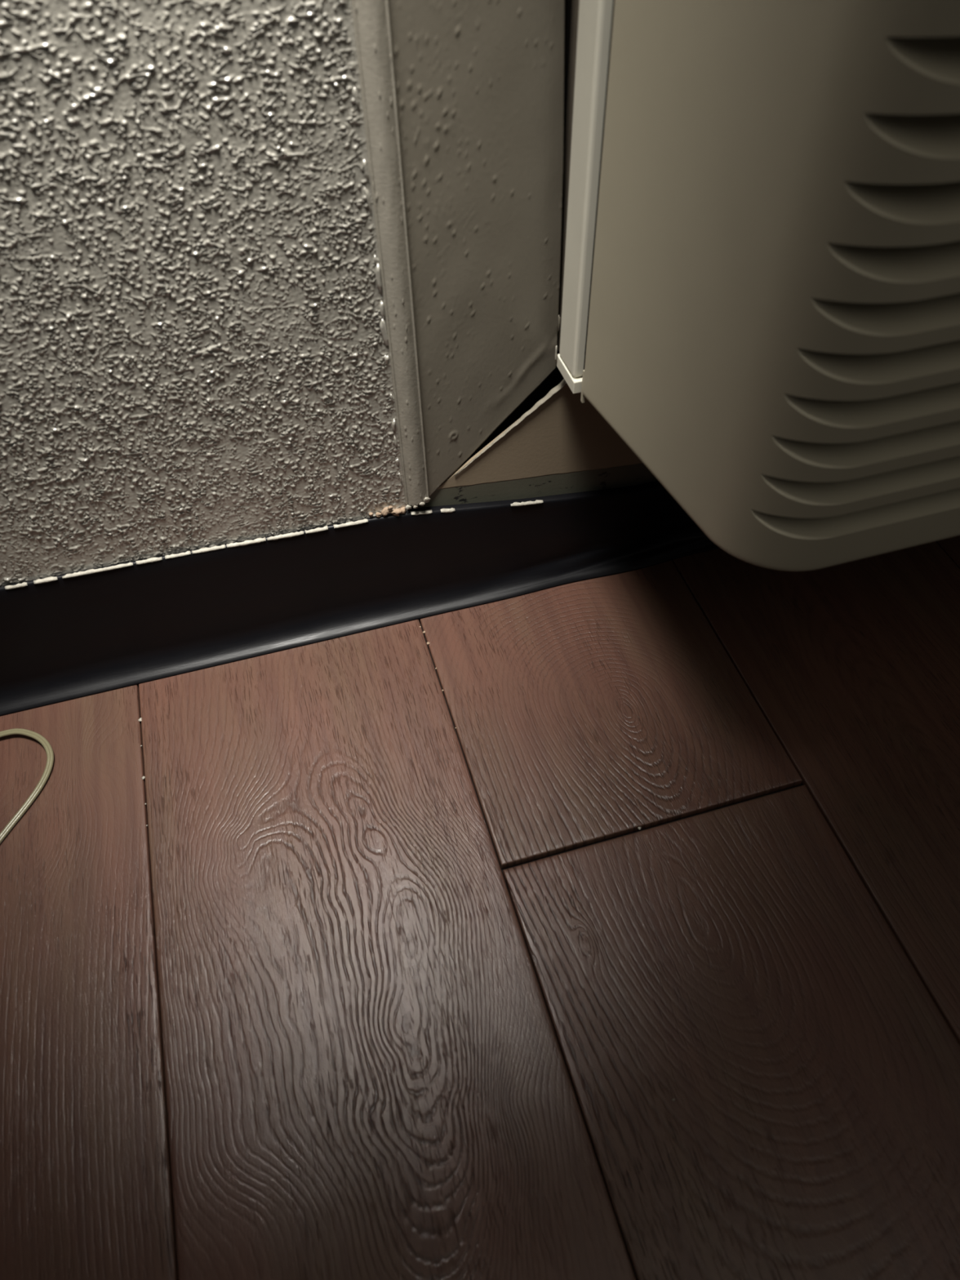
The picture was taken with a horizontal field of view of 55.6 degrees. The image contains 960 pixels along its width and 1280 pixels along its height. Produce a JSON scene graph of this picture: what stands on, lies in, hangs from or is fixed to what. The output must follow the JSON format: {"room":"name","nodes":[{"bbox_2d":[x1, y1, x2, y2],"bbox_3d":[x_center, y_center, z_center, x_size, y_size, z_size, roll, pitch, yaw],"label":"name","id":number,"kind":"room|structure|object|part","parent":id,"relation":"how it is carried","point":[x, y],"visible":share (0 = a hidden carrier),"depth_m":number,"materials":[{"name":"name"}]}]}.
{"room":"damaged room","nodes":[
{"label":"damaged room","id":0,"kind":"room"},
{"bbox_2d":[0,0,657,586],"bbox_3d":[0.092,-0.658,0.069,2.300,1.750,0.102,-13,52,-9],"label":"wall","id":1,"kind":"structure","parent":0,"point":[193,349],"depth_m":0.47,"materials":[{"name":"beige paint"}]},
{"bbox_2d":[0,480,720,715],"bbox_3d":[0.056,-0.081,0.660,2.160,0.106,0.020,-13,52,-9],"label":"baseboard","id":2,"kind":"structure","parent":1,"relation":"attached to","point":[81,633],"depth_m":0.64,"materials":[{"name":"black plastic"}]},
{"bbox_2d":[375,511,382,517],"bbox_3d":[-0.068,-0.084,0.609,0.005,0.004,0.003,-13,52,-9],"label":"crumb","id":3,"kind":"object","parent":2,"relation":"on","point":[378,514],"visible":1,"depth_m":0.61,"materials":[{"name":"beige food"}]},
{"bbox_2d":[381,506,391,516],"bbox_3d":[-0.062,-0.086,0.609,0.008,0.007,0.004,-13,52,-9],"label":"crumb","id":4,"kind":"object","parent":2,"relation":"on","point":[384,511],"visible":1,"depth_m":0.61,"materials":[{"name":"beige food"}]},
{"bbox_2d":[387,505,392,510],"bbox_3d":[-0.060,-0.088,0.607,0.003,0.004,0.003,19,54,16],"label":"crumb","id":5,"kind":"object","parent":2,"relation":"on","point":[389,508],"visible":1,"depth_m":0.61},
{"bbox_2d":[390,507,402,515],"bbox_3d":[-0.056,-0.086,0.612,0.008,0.006,0.005,3,51,3],"label":"crumb","id":6,"kind":"object","parent":2,"relation":"on","point":[395,512],"visible":1,"depth_m":0.61,"materials":[{"name":"beige food"}]},
{"bbox_2d":[400,506,406,514],"bbox_3d":[-0.052,-0.087,0.613,0.005,0.004,0.004,-13,52,-9],"label":"crumb","id":7,"kind":"object","parent":2,"relation":"on","point":[403,509],"visible":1,"depth_m":0.61,"materials":[{"name":"beige food"}]},
{"bbox_2d":[350,0,431,509],"bbox_3d":[-0.058,-0.613,-0.026,0.021,1.653,0.010,-13,52,-9],"label":"trim","id":8,"kind":"structure","parent":1,"relation":"attached to","point":[371,18],"depth_m":0.46,"materials":[{"name":"beige paint"}]},
{"bbox_2d":[555,0,959,571],"bbox_3d":[0.548,-0.455,0.524,1.079,0.411,0.503,-13,52,-9],"label":"air conditioner","id":9,"kind":"object","parent":1,"relation":"attached to","point":[759,291],"visible":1,"depth_m":0.38,"materials":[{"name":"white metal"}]},
{"bbox_3d":[0.570,-0.398,0.473,1.066,0.402,0.009,-13,52,-9],"label":"plate","id":10,"kind":"part","parent":9,"relation":"part of","materials":[{"name":"white plastic"}]},
{"bbox_2d":[0,535,959,1279],"bbox_3d":[0.392,0.376,0.368,2.200,0.030,1.262,-13,52,-9],"label":"floor","id":11,"kind":"structure","parent":0,"point":[371,986],"depth_m":0.52,"materials":[{"name":"brown wood"}]},
{"bbox_2d":[0,728,53,844],"bbox_3d":[-0.366,0.163,0.536,0.078,0.006,0.288,22,55,18],"label":"cord","id":12,"kind":"object","parent":11,"relation":"on","point":[50,754],"visible":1,"depth_m":0.60,"materials":[{"name":"beige plastic"}]}
]}

